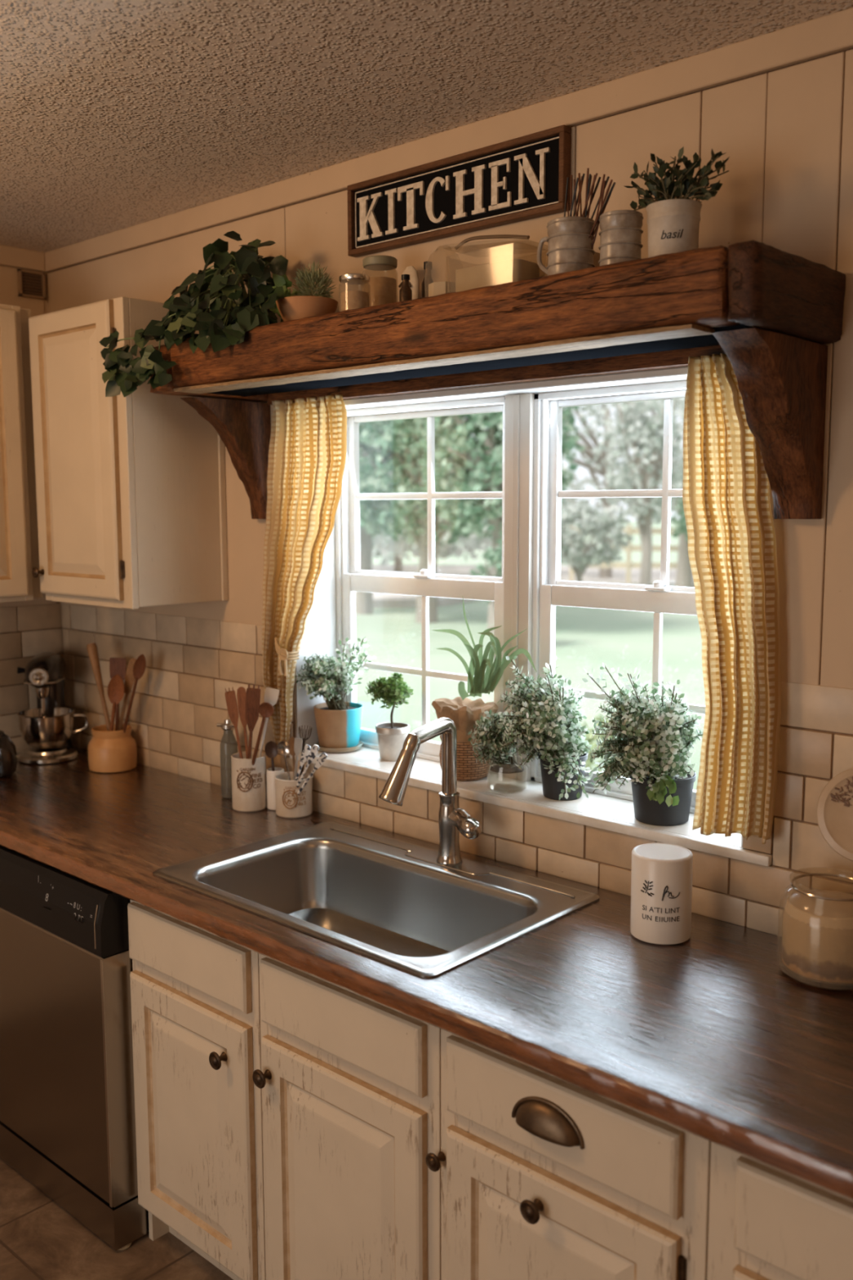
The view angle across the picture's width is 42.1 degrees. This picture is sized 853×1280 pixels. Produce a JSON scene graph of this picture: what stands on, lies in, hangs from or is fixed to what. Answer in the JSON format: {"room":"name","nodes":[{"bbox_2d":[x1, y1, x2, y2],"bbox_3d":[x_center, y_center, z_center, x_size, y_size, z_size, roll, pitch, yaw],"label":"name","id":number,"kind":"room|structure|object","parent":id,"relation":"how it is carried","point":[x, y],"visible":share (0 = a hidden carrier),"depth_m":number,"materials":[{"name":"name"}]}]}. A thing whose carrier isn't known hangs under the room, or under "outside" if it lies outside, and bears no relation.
{"room":"kitchen","nodes":[
{"label":"kitchen","id":0,"kind":"room"},
{"bbox_2d":[0,265,60,608],"bbox_3d":[-2.786,0.188,2.257,0.156,2.567,4.400,6,9,42],"label":"wall","id":1,"kind":"structure","parent":0,"point":[8,275],"depth_m":3.62,"materials":[{"name":"paint"}]},
{"bbox_2d":[0,303,43,602],"bbox_3d":[-1.567,-0.514,3.062,0.466,0.837,0.848,6,9,42],"label":"upper cabinet","id":2,"kind":"object","parent":1,"relation":"attached to","point":[19,536],"visible":0.99,"depth_m":3.17,"materials":[{"name":"beige paint"}]},
{"bbox_2d":[0,244,44,271],"bbox_3d":[-2.736,-1.049,2.048,0.017,0.061,4.382,6,9,42],"label":"trim","id":3,"kind":"structure","parent":1,"relation":"attached to","point":[11,256],"depth_m":3.60,"materials":[{"name":"paint"}]},
{"bbox_2d":[17,268,45,299],"bbox_3d":[-1.293,-1.163,3.628,0.016,0.085,0.090,6,9,42],"label":"air vent","id":4,"kind":"object","parent":1,"relation":"in","point":[31,284],"visible":1,"depth_m":3.63,"materials":[{"name":"brown paint"}]},
{"bbox_2d":[0,602,65,752],"bbox_3d":[-1.687,0.183,3.361,0.011,0.508,1.300,6,9,42],"label":"backsplash","id":5,"kind":"structure","parent":1,"relation":"attached to","point":[26,632],"depth_m":3.71,"materials":[{"name":"tile"}]},
{"bbox_2d":[0,1157,233,1279],"bbox_3d":[-0.969,1.698,0.822,5.000,0.100,4.760,6,9,42],"label":"floor","id":6,"kind":"structure","parent":0,"point":[40,1239],"depth_m":2.60,"materials":[{"name":"tile"}]},
{"bbox_2d":[0,844,148,1250],"bbox_3d":[-0.734,0.952,2.968,0.603,0.868,0.655,6,9,42],"label":"dishwasher","id":7,"kind":"object","parent":6,"relation":"on","point":[68,1119],"visible":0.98,"depth_m":2.64,"materials":[{"name":"silver metal"}]},
{"bbox_2d":[127,899,266,1279],"bbox_3d":[-0.324,0.990,2.629,0.458,0.872,0.649,6,9,42],"label":"base cabinet","id":8,"kind":"object","parent":6,"relation":"on","point":[195,991],"visible":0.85,"depth_m":2.38,"materials":[{"name":"paint"}]},
{"bbox_2d":[252,953,441,1279],"bbox_3d":[0.027,1.027,2.313,0.487,0.872,0.649,6,9,42],"label":"base cabinet","id":9,"kind":"object","parent":6,"relation":"on","point":[349,1082],"visible":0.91,"depth_m":2.06,"materials":[{"name":"paint"}]},
{"bbox_2d":[426,1028,711,1279],"bbox_3d":[0.392,1.066,1.984,0.519,0.872,0.649,6,9,42],"label":"base cabinet","id":10,"kind":"object","parent":6,"relation":"on","point":[544,1176],"visible":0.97,"depth_m":1.73,"materials":[{"name":"paint"}]},
{"bbox_2d":[706,1141,852,1279],"bbox_3d":[0.793,1.106,1.642,0.537,0.872,0.619,6,9,42],"label":"base cabinet","id":11,"kind":"object","parent":6,"relation":"on","point":[766,1222],"visible":0.44,"depth_m":1.49,"materials":[{"name":"paint"}]},
{"bbox_3d":[-1.203,0.895,3.441,0.723,0.872,0.619,6,9,42],"label":"base cabinet","id":12,"kind":"object","parent":6,"relation":"on","visible":0},
{"bbox_2d":[0,746,852,1199],"bbox_3d":[-0.246,0.543,2.507,3.339,0.043,0.661,6,9,42],"label":"countertop","id":13,"kind":"structure","parent":12,"relation":"on","point":[707,1036],"depth_m":1.90,"materials":[{"name":"brown wood"}]},
{"bbox_2d":[0,729,17,777],"bbox_3d":[-1.342,0.300,3.406,0.156,0.231,0.156,6,9,42],"label":"kettle","id":14,"kind":"object","parent":13,"relation":"on","point":[8,755],"visible":1,"depth_m":3.38,"materials":[{"name":"silver metal"}]},
{"bbox_2d":[17,652,88,764],"bbox_3d":[-1.246,0.215,3.645,0.270,0.343,0.236,6,9,42],"label":"stand mixer","id":15,"kind":"object","parent":13,"relation":"on","point":[47,728],"visible":1,"depth_m":3.57,"materials":[{"name":"silver metal"}]},
{"bbox_2d":[17,706,88,750],"bbox_3d":[-1.237,0.293,3.634,0.178,0.119,0.196,6,9,42],"label":"bowl","id":16,"kind":"object","parent":15,"relation":"on","point":[50,728],"depth_m":3.57,"materials":[{"name":"silver metal"}]},
{"bbox_2d":[87,724,137,773],"bbox_3d":[-0.990,0.340,3.494,0.148,0.130,0.148,6,9,42],"label":"utensil crock","id":17,"kind":"object","parent":13,"relation":"on","point":[114,751],"visible":0.92,"depth_m":3.44,"materials":[{"name":"orange ceramic"}]},
{"bbox_2d":[86,642,110,731],"bbox_3d":[-1.014,0.200,3.479,0.097,0.384,0.032,1,7,11],"label":"wooden spoon","id":18,"kind":"object","parent":17,"relation":"in","point":[91,648],"visible":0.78,"depth_m":3.46,"materials":[{"name":"brown wood"}]},
{"bbox_2d":[107,674,124,731],"bbox_3d":[-0.973,0.249,3.425,0.112,0.300,0.036,6,9,42],"label":"wooden spoon","id":19,"kind":"object","parent":17,"relation":"in","point":[116,689],"visible":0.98,"depth_m":3.40,"materials":[{"name":"brown wood"}]},
{"bbox_2d":[109,657,126,730],"bbox_3d":[-0.973,0.221,3.506,0.053,0.333,0.021,0,7,0],"label":"wooden spatula","id":20,"kind":"object","parent":17,"relation":"in","point":[117,665],"visible":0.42,"depth_m":3.50,"materials":[{"name":"brown wood"}]},
{"bbox_2d":[116,657,136,730],"bbox_3d":[-0.944,0.222,3.448,0.160,0.348,0.022,6,9,42],"label":"wooden paddle","id":21,"kind":"object","parent":17,"relation":"in","point":[129,677],"visible":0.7,"depth_m":3.41,"materials":[{"name":"brown wood"}]},
{"bbox_2d":[122,653,146,733],"bbox_3d":[-0.920,0.217,3.416,0.198,0.367,0.025,6,9,44],"label":"wooden spoon","id":22,"kind":"object","parent":17,"relation":"in","point":[139,668],"visible":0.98,"depth_m":3.36,"materials":[{"name":"brown wood"}]},
{"bbox_2d":[216,718,235,780],"bbox_3d":[-0.561,0.334,3.136,0.057,0.224,0.050,6,9,42],"label":"glass bottle","id":23,"kind":"object","parent":13,"relation":"on","point":[227,725],"visible":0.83,"depth_m":3.11,"materials":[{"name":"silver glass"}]},
{"bbox_2d":[231,751,266,812],"bbox_3d":[-0.484,0.386,3.022,0.096,0.147,0.096,6,9,42],"label":"jar","id":24,"kind":"object","parent":13,"relation":"on","point":[249,787],"visible":0.98,"depth_m":2.98,"materials":[{"name":"white ceramic"}]},
{"bbox_2d":[224,687,243,759],"bbox_3d":[-0.511,0.284,3.004,0.070,0.316,0.013,2,7,17],"label":"wooden fork","id":25,"kind":"object","parent":24,"relation":"in","point":[230,696],"visible":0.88,"depth_m":2.99,"materials":[{"name":"brown wood"}]},
{"bbox_2d":[236,686,248,759],"bbox_3d":[-0.492,0.283,3.007,0.039,0.316,0.009,1,7,11],"label":"wooden spatula","id":26,"kind":"object","parent":24,"relation":"in","point":[241,691],"visible":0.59,"depth_m":2.99,"materials":[{"name":"brown wood"}]},
{"bbox_2d":[245,684,261,759],"bbox_3d":[-0.473,0.280,2.972,0.075,0.332,0.030,6,9,42],"label":"wooden spatula","id":27,"kind":"object","parent":24,"relation":"in","point":[252,695],"visible":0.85,"depth_m":2.95,"materials":[{"name":"brown wood"}]},
{"bbox_2d":[251,702,273,765],"bbox_3d":[-0.458,0.303,2.959,0.135,0.291,0.027,6,9,42],"label":"wooden spoon","id":28,"kind":"object","parent":24,"relation":"in","point":[265,708],"visible":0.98,"depth_m":2.92,"materials":[{"name":"brown wood"}]},
{"bbox_2d":[257,687,279,757],"bbox_3d":[-0.442,0.282,3.010,0.100,0.318,0.018,3,7,23],"label":"spatula","id":29,"kind":"object","parent":24,"relation":"in","point":[271,695],"visible":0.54,"depth_m":2.98,"materials":[{"name":"white plastic"}]},
{"bbox_2d":[266,767,284,810],"bbox_3d":[-0.411,0.405,3.022,0.049,0.109,0.049,6,9,42],"label":"jar","id":30,"kind":"object","parent":13,"relation":"on","point":[270,780],"visible":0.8,"depth_m":3.00,"materials":[{"name":"white ceramic"}]},
{"bbox_2d":[264,741,278,771],"bbox_3d":[-0.420,0.357,3.016,0.036,0.168,0.010,0,7,1],"label":"spoon","id":31,"kind":"object","parent":30,"relation":"in","point":[271,751],"visible":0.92,"depth_m":3.01,"materials":[{"name":"brown wood"}]},
{"bbox_2d":[274,771,312,818],"bbox_3d":[-0.355,0.414,2.968,0.103,0.103,0.103,6,9,42],"label":"utensil cup","id":32,"kind":"object","parent":13,"relation":"on","point":[289,804],"visible":0.98,"depth_m":2.93,"materials":[{"name":"white ceramic"}]},
{"bbox_2d":[276,741,290,780],"bbox_3d":[-0.371,0.357,2.938,0.048,0.184,0.010,-1,7,-6],"label":"metal spoon","id":33,"kind":"object","parent":32,"relation":"in","point":[283,747],"visible":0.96,"depth_m":2.93,"materials":[{"name":"silver metal"}]},
{"bbox_2d":[287,737,295,776],"bbox_3d":[-0.357,0.351,2.970,0.030,0.188,0.010,0,7,5],"label":"wooden spoon","id":34,"kind":"object","parent":32,"relation":"in","point":[291,740],"visible":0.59,"depth_m":2.96,"materials":[{"name":"brown wood"}]},
{"bbox_2d":[293,737,302,780],"bbox_3d":[-0.348,0.352,2.947,0.047,0.193,0.018,6,9,42],"label":"spatula","id":35,"kind":"object","parent":32,"relation":"in","point":[298,741],"visible":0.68,"depth_m":2.93,"materials":[{"name":"wood"}]},
{"bbox_2d":[294,744,311,780],"bbox_3d":[-0.339,0.359,2.912,0.016,0.191,0.122,-5,9,-37],"label":"utensil","id":36,"kind":"object","parent":32,"relation":"in","point":[306,750],"visible":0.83,"depth_m":2.87,"materials":[{"name":"plastic"}]},
{"bbox_2d":[298,724,311,777],"bbox_3d":[-0.328,0.337,2.961,0.054,0.220,0.036,6,9,42],"label":"fork","id":37,"kind":"object","parent":32,"relation":"in","point":[304,739],"visible":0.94,"depth_m":2.95,"materials":[{"name":"silver metal"}]},
{"bbox_2d":[296,744,319,787],"bbox_3d":[-0.326,0.358,2.899,0.015,0.196,0.150,-6,9,-39],"label":"utensil","id":38,"kind":"object","parent":32,"relation":"in","point":[314,749],"visible":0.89,"depth_m":2.86,"materials":[{"name":"plastic"}]},
{"bbox_2d":[297,752,327,794],"bbox_3d":[-0.312,0.368,2.888,0.014,0.179,0.177,-6,9,-41],"label":"utensil","id":39,"kind":"object","parent":32,"relation":"in","point":[323,756],"visible":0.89,"depth_m":2.84,"materials":[{"name":"plastic"}]},
{"bbox_2d":[152,821,599,977],"bbox_3d":[-0.126,0.617,2.419,0.848,0.184,0.548,6,9,42],"label":"sink","id":40,"kind":"object","parent":13,"relation":"in","point":[388,900],"visible":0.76,"depth_m":2.55,"materials":[{"name":"silver metal"}]},
{"bbox_2d":[378,717,481,865],"bbox_3d":[-0.001,0.351,2.465,0.229,0.338,0.133,-4,8,-30],"label":"kitchen faucet","id":41,"kind":"object","parent":13,"relation":"on","point":[453,820],"visible":1,"depth_m":2.50,"materials":[{"name":"silver metal"}]},
{"bbox_2d":[436,791,481,865],"bbox_3d":[0.076,0.432,2.521,0.132,0.163,0.069,6,9,42],"label":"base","id":42,"kind":"object","parent":41,"relation":"attached to","point":[453,820],"depth_m":2.52,"materials":[{"name":"metal"}]},
{"bbox_2d":[630,842,693,945],"bbox_3d":[0.448,0.483,2.118,0.114,0.165,0.116,6,9,42],"label":"canister","id":43,"kind":"object","parent":13,"relation":"on","point":[661,877],"visible":1,"depth_m":2.07,"materials":[{"name":"white ceramic"}]},
{"bbox_2d":[777,768,852,990],"bbox_3d":[0.720,0.408,1.924,0.203,0.360,0.180,6,9,42],"label":"storage jar","id":44,"kind":"object","parent":13,"relation":"on","point":[817,939],"visible":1,"depth_m":1.91,"materials":[{"name":"clear glass"}]},
{"bbox_2d":[0,0,852,253],"bbox_3d":[-0.976,-0.974,0.501,5.000,0.150,4.760,6,9,42],"label":"ceiling","id":45,"kind":"structure","parent":0,"point":[115,115],"depth_m":2.16,"materials":[{"name":"white paint"}]},
{"bbox_2d":[46,48,852,854],"bbox_3d":[0.554,0.170,2.333,5.000,2.567,0.217,6,9,42],"label":"wall","id":46,"kind":"structure","parent":0,"point":[786,133],"depth_m":2.06,"materials":[{"name":"paint"}]},
{"bbox_2d":[28,296,228,608],"bbox_3d":[-0.868,-0.513,3.153,0.482,0.809,0.363,6,9,42],"label":"upper cabinet","id":47,"kind":"object","parent":46,"relation":"attached to","point":[131,496],"visible":0.95,"depth_m":3.02,"materials":[{"name":"beige paint"}]},
{"bbox_2d":[180,396,271,519],"bbox_3d":[-0.527,-0.473,2.921,0.070,0.309,0.253,6,9,42],"label":"shelf bracket","id":48,"kind":"object","parent":46,"relation":"attached to","point":[243,427],"visible":0.91,"depth_m":2.94,"materials":[{"name":"brown wood"}]},
{"bbox_2d":[335,395,505,774],"bbox_3d":[-0.010,-0.149,2.912,0.610,0.924,0.055,6,9,42],"label":"window","id":49,"kind":"structure","parent":46,"relation":"in","point":[350,579],"depth_m":2.92,"materials":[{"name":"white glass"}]},
{"bbox_2d":[44,7,852,272],"bbox_3d":[0.476,-1.065,2.103,4.700,0.061,0.017,6,9,42],"label":"trim","id":50,"kind":"structure","parent":46,"relation":"attached to","point":[831,33],"depth_m":2.35,"materials":[{"name":"paint"}]},
{"bbox_2d":[61,603,852,937],"bbox_3d":[-0.016,0.255,2.719,3.346,0.508,0.011,6,9,42],"label":"backsplash","id":51,"kind":"structure","parent":46,"relation":"attached to","point":[179,703],"depth_m":2.73,"materials":[{"name":"tile"}]},
{"bbox_2d":[346,124,571,257],"bbox_3d":[0.053,-0.992,2.482,0.637,0.164,0.026,6,9,42],"label":"kitchen sign","id":52,"kind":"object","parent":46,"relation":"attached to","point":[522,178],"visible":0.98,"depth_m":2.45,"materials":[{"name":"black wood"}]},
{"bbox_2d":[150,240,845,404],"bbox_3d":[0.017,-0.620,2.349,1.624,0.139,0.351,6,9,42],"label":"shelf","id":53,"kind":"object","parent":46,"relation":"attached to","point":[660,311],"visible":0.91,"depth_m":2.04,"materials":[{"name":"brown wood"}]},
{"bbox_2d":[99,231,288,397],"bbox_3d":[-0.533,-0.802,2.756,0.664,0.399,0.408,6,9,42],"label":"trailing ivy","id":54,"kind":"object","parent":53,"relation":"on","point":[222,314],"visible":0.99,"depth_m":2.62,"materials":[{"name":"green plant"}]},
{"bbox_2d":[268,261,337,322],"bbox_3d":[-0.288,-0.796,2.580,0.172,0.163,0.144,6,9,42],"label":"potted plant","id":55,"kind":"object","parent":53,"relation":"on","point":[300,304],"visible":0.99,"depth_m":2.53,"materials":[{"name":"green plant"}]},
{"bbox_2d":[275,295,337,321],"bbox_3d":[-0.277,-0.750,2.576,0.144,0.072,0.144,6,9,42],"label":"bowl","id":56,"kind":"object","parent":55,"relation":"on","point":[288,308],"depth_m":2.52,"materials":[{"name":"ceramic"}]},
{"bbox_2d":[262,394,346,745],"bbox_3d":[-0.331,-0.159,2.895,0.334,0.928,0.061,6,9,44],"label":"curtain","id":57,"kind":"object","parent":53,"relation":"hanging from","point":[308,448],"visible":0.96,"depth_m":2.90,"materials":[{"name":"yellow fabric"}]},
{"bbox_2d":[338,273,370,311],"bbox_3d":[-0.156,-0.742,2.412,0.068,0.095,0.068,6,9,42],"label":"glass jar","id":58,"kind":"object","parent":53,"relation":"on","point":[349,300],"visible":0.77,"depth_m":2.39,"materials":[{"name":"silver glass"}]},
{"bbox_2d":[362,255,398,306],"bbox_3d":[-0.105,-0.785,2.517,0.080,0.155,0.080,6,9,42],"label":"glass jar","id":59,"kind":"object","parent":53,"relation":"on","point":[383,289],"visible":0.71,"depth_m":2.48,"materials":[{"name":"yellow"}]},
{"bbox_2d":[399,274,412,301],"bbox_3d":[-0.044,-0.731,2.352,0.027,0.086,0.027,6,9,42],"label":"bottle","id":60,"kind":"object","parent":53,"relation":"on","point":[405,292],"visible":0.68,"depth_m":2.34,"materials":[{"name":"brown glass"}]},
{"bbox_2d":[398,266,419,299],"bbox_3d":[-0.038,-0.753,2.414,0.054,0.116,0.030,6,9,42],"label":"stone ornament","id":61,"kind":"object","parent":53,"relation":"on","point":[414,283],"visible":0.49,"depth_m":2.40,"materials":[{"name":"beige stone"}]},
{"bbox_2d":[422,261,433,297],"bbox_3d":[0.003,-0.751,2.381,0.027,0.119,0.027,6,9,42],"label":"bottle","id":62,"kind":"object","parent":53,"relation":"on","point":[428,279],"visible":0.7,"depth_m":2.37,"materials":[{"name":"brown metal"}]},
{"bbox_2d":[428,248,457,297],"bbox_3d":[0.037,-0.747,2.296,0.076,0.131,0.076,-3,8,-25],"label":"glass cloche","id":63,"kind":"object","parent":53,"relation":"on","point":[437,288],"visible":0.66,"depth_m":2.27,"materials":[{"name":"beige"}]},
{"bbox_2d":[446,234,546,292],"bbox_3d":[0.141,-0.740,2.215,0.200,0.136,0.116,6,9,42],"label":"glass dish","id":64,"kind":"object","parent":53,"relation":"on","point":[512,270],"visible":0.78,"depth_m":2.18,"materials":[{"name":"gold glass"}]},
{"bbox_2d":[537,216,595,275],"bbox_3d":[0.262,-0.708,2.040,0.089,0.113,0.105,-2,7,-16],"label":"mug","id":65,"kind":"object","parent":53,"relation":"on","point":[569,243],"visible":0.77,"depth_m":2.00,"materials":[{"name":"silver metal"}]},
{"bbox_2d":[576,176,582,216],"bbox_3d":[0.270,-0.746,2.005,0.026,0.174,0.004,4,8,33],"label":"stick","id":66,"kind":"object","parent":65,"relation":"in","point":[581,180],"visible":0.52,"depth_m":1.99,"materials":[{"name":"brown wood"}]},
{"bbox_2d":[582,173,597,216],"bbox_3d":[0.281,-0.746,2.003,0.005,0.174,0.073,-5,9,-36],"label":"stick","id":67,"kind":"object","parent":65,"relation":"in","point":[596,175],"visible":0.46,"depth_m":1.98,"materials":[{"name":"brown wood"}]},
{"bbox_2d":[591,180,605,248],"bbox_3d":[0.301,-0.740,2.006,0.006,0.162,0.060,-5,9,-37],"label":"stick","id":68,"kind":"object","parent":65,"relation":"in","point":[604,181],"visible":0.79,"depth_m":1.98,"materials":[{"name":"brown wood"}]},
{"bbox_2d":[591,173,605,235],"bbox_3d":[0.295,-0.747,2.010,0.005,0.174,0.071,-6,9,-43],"label":"stick","id":69,"kind":"object","parent":65,"relation":"in","point":[604,175],"visible":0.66,"depth_m":1.99,"materials":[{"name":"brown wood"}]},
{"bbox_2d":[588,179,613,238],"bbox_3d":[0.292,-0.738,2.000,0.103,0.160,0.004,7,10,44],"label":"stick","id":70,"kind":"object","parent":65,"relation":"in","point":[611,180],"visible":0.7,"depth_m":1.97,"materials":[{"name":"brown wood"}]},
{"bbox_2d":[591,182,615,235],"bbox_3d":[0.296,-0.737,2.004,0.105,0.156,0.004,6,9,43],"label":"stick","id":71,"kind":"object","parent":65,"relation":"in","point":[614,183],"visible":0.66,"depth_m":1.97,"materials":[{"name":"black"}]},
{"bbox_2d":[593,252,599,266],"bbox_3d":[0.300,-0.712,2.174,0.071,0.088,0.072,6,9,42],"label":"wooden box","id":72,"kind":"object","parent":53,"relation":"on","point":[597,255],"visible":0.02,"depth_m":2.15,"materials":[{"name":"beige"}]},
{"bbox_2d":[598,209,643,266],"bbox_3d":[0.347,-0.702,1.984,0.079,0.113,0.079,6,9,42],"label":"mug","id":73,"kind":"object","parent":53,"relation":"on","point":[620,233],"visible":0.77,"depth_m":1.95,"materials":[{"name":"silver metal"}]},
{"bbox_2d":[624,146,729,257],"bbox_3d":[0.428,-0.746,1.915,0.221,0.218,0.122,6,9,42],"label":"potted plant","id":74,"kind":"object","parent":53,"relation":"on","point":[673,224],"visible":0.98,"depth_m":1.89,"materials":[{"name":"plant"}]},
{"bbox_2d":[682,353,782,844],"bbox_3d":[0.571,-0.071,2.087,0.210,0.916,0.053,6,9,42],"label":"curtain","id":75,"kind":"object","parent":53,"relation":"hanging from","point":[732,553],"visible":0.98,"depth_m":2.08,"materials":[{"name":"yellow fabric"}]},
{"bbox_2d":[502,392,534,781],"bbox_3d":[0.236,-0.121,2.677,0.076,0.924,0.075,6,9,42],"label":"window mullion","id":76,"kind":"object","parent":46,"relation":"attached to","point":[519,408],"depth_m":2.63,"materials":[{"name":"beige paint"}]},
{"bbox_2d":[294,366,742,847],"bbox_3d":[0.194,-0.117,2.619,1.320,0.930,0.217,6,9,42],"label":"trim","id":77,"kind":"structure","parent":46,"relation":"attached to","point":[319,636],"depth_m":2.95,"materials":[{"name":"white wood"}]},
{"bbox_2d":[289,746,773,866],"bbox_3d":[0.214,0.358,2.653,1.386,0.021,0.227,6,9,42],"label":"window sill","id":78,"kind":"structure","parent":46,"relation":"attached to","point":[616,815],"depth_m":2.50,"materials":[{"name":"white paint"}]},
{"bbox_2d":[294,636,376,752],"bbox_3d":[-0.228,0.146,2.989,0.221,0.321,0.189,6,9,42],"label":"potted plant","id":79,"kind":"object","parent":78,"relation":"on","point":[338,722],"visible":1,"depth_m":2.99,"materials":[{"name":"green plant"}]},
{"bbox_2d":[364,671,413,760],"bbox_3d":[-0.092,0.199,2.913,0.143,0.233,0.110,4,8,29],"label":"potted plant","id":80,"kind":"object","parent":78,"relation":"on","point":[391,735],"visible":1,"depth_m":2.89,"materials":[{"name":"green plant"}]},
{"bbox_2d":[431,598,537,781],"bbox_3d":[0.146,0.121,2.667,0.350,0.445,0.152,6,9,42],"label":"potted plant","id":81,"kind":"object","parent":78,"relation":"on","point":[463,711],"visible":0.77,"depth_m":2.67,"materials":[{"name":"green plant"}]},
{"bbox_2d":[467,709,527,792],"bbox_3d":[0.167,0.257,2.615,0.139,0.187,0.120,-1,7,-7],"label":"potted plant","id":82,"kind":"object","parent":78,"relation":"on","point":[491,732],"visible":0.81,"depth_m":2.58,"materials":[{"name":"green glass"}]},
{"bbox_2d":[496,655,592,800],"bbox_3d":[0.278,0.197,2.502,0.258,0.333,0.201,3,8,28],"label":"potted plant","id":83,"kind":"object","parent":78,"relation":"on","point":[550,729],"visible":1,"depth_m":2.48,"materials":[{"name":"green plant"}]},
{"bbox_2d":[582,662,702,826],"bbox_3d":[0.457,0.218,2.333,0.256,0.330,0.201,4,8,31],"label":"potted plant","id":84,"kind":"object","parent":78,"relation":"on","point":[653,744],"visible":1,"depth_m":2.29,"materials":[{"name":"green plant"}]},
{"bbox_2d":[530,380,705,813],"bbox_3d":[0.501,-0.095,2.452,0.626,0.924,0.055,6,9,42],"label":"window","id":85,"kind":"structure","parent":46,"relation":"in","point":[548,591],"depth_m":2.56,"materials":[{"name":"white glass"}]},
{"bbox_2d":[711,328,828,519],"bbox_3d":[0.585,-0.359,1.901,0.091,0.304,0.280,6,9,42],"label":"bracket","id":86,"kind":"object","parent":46,"relation":"attached to","point":[781,378],"visible":1,"depth_m":1.91,"materials":[{"name":"brown wood"}]},
{"bbox_2d":[439,742,490,781],"bbox_3d":[0.096,0.289,2.734,0.128,0.096,0.128,6,9,42],"label":"basket","id":87,"kind":"object","parent":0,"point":[468,768],"depth_m":2.68,"materials":[{"name":"brown wicker"}]},
{"bbox_2d":[486,762,527,792],"bbox_3d":[0.190,0.317,2.613,0.096,0.069,0.096,6,9,42],"label":"jar","id":88,"kind":"object","parent":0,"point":[500,767],"depth_m":2.59,"materials":[{"name":"clear glass"}]},
{"label":"outside","id":89,"kind":"structure","parent":0,"visible":0},
{"bbox_2d":[355,564,694,608],"bbox_3d":[5.042,-1.744,33.291,17.936,0.460,16.019,-1,7,-9],"label":"driveway","id":90,"kind":"structure","parent":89,"point":[591,575],"depth_m":31.76,"materials":[{"name":"grey concrete"}]},
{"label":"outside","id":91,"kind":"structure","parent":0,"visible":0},
{"bbox_2d":[355,520,705,790],"bbox_3d":[60.428,-6.312,69.443,180.000,0.184,180.000,6,9,42],"label":"ground","id":92,"kind":"structure","parent":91,"point":[586,638],"depth_m":17.06,"materials":[{"name":"green plant"}]},
{"bbox_2d":[355,418,451,614],"bbox_3d":[-1.262,-2.939,22.758,3.554,5.193,3.522,3,7,24],"label":"tree","id":93,"kind":"object","parent":92,"relation":"on","point":[364,600],"visible":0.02,"depth_m":22.74,"materials":[{"name":"plant"}]},
{"bbox_2d":[359,414,498,623],"bbox_3d":[-0.066,-2.897,20.811,4.129,5.568,4.111,-3,7,-21],"label":"tree","id":94,"kind":"object","parent":92,"relation":"on","point":[411,515],"visible":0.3,"depth_m":19.89,"materials":[{"name":"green plant"}]},
{"bbox_2d":[371,471,592,572],"bbox_3d":[-1.021,-3.421,33.690,11.928,3.542,12.065,6,9,42],"label":"tree","id":95,"kind":"object","parent":92,"relation":"on","point":[380,546],"visible":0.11,"depth_m":30.57,"materials":[{"name":"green plant"}]},
{"bbox_2d":[470,538,502,617],"bbox_3d":[1.115,-0.610,17.066,0.959,1.911,0.790,6,9,42],"label":"shrub","id":96,"kind":"object","parent":92,"relation":"on","point":[495,557],"visible":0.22,"depth_m":16.93,"materials":[{"name":"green plant"}]},
{"bbox_2d":[414,406,586,634],"bbox_3d":[1.182,-2.419,18.790,2.828,5.094,2.828,-3,7,-22],"label":"tree","id":97,"kind":"object","parent":92,"relation":"on","point":[484,477],"visible":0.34,"depth_m":18.38,"materials":[{"name":"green plant"}]},
{"bbox_2d":[560,502,634,581],"bbox_3d":[3.491,-1.945,25.718,2.372,2.485,2.512,3,7,22],"label":"tree","id":98,"kind":"object","parent":92,"relation":"on","point":[573,553],"visible":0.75,"depth_m":25.21,"materials":[{"name":"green plant"}]},
{"bbox_2d":[578,711,622,776],"bbox_3d":[1.181,1.005,7.069,0.740,1.079,0.757,1,7,14],"label":"shrub","id":99,"kind":"object","parent":92,"relation":"on","point":[588,737],"visible":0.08,"depth_m":6.96,"materials":[{"name":"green plant"}]},
{"bbox_2d":[561,399,684,577],"bbox_3d":[5.096,-4.815,31.336,5.964,6.834,5.748,4,8,34],"label":"tree","id":100,"kind":"object","parent":92,"relation":"on","point":[598,468],"visible":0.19,"depth_m":30.77,"materials":[{"name":"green plant"}]},
{"bbox_2d":[568,524,678,582],"bbox_3d":[6.190,-2.183,29.205,4.807,1.700,0.120,1,7,12],"label":"wooden fence","id":101,"kind":"object","parent":92,"relation":"on","point":[628,565],"visible":0.12,"depth_m":29.30,"materials":[{"name":"white wood"}]},
{"bbox_2d":[591,398,693,586],"bbox_3d":[6.306,-4.143,26.990,4.394,6.532,4.396,6,9,42],"label":"tree","id":102,"kind":"object","parent":92,"relation":"on","point":[684,578],"visible":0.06,"depth_m":27.05,"materials":[{"name":"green plant"}]},
{"bbox_2d":[604,400,684,585],"bbox_3d":[4.584,-2.849,23.387,1.818,4.828,1.838,6,9,42],"label":"tree","id":103,"kind":"object","parent":92,"relation":"on","point":[648,478],"visible":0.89,"depth_m":23.10,"materials":[{"name":"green plant"}]},
{"bbox_2d":[670,499,688,540],"bbox_3d":[6.909,-2.246,26.026,2.384,2.991,2.535,6,9,42],"label":"shrub","id":104,"kind":"object","parent":92,"relation":"on","point":[681,527],"visible":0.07,"depth_m":25.96,"materials":[{"name":"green plant"}]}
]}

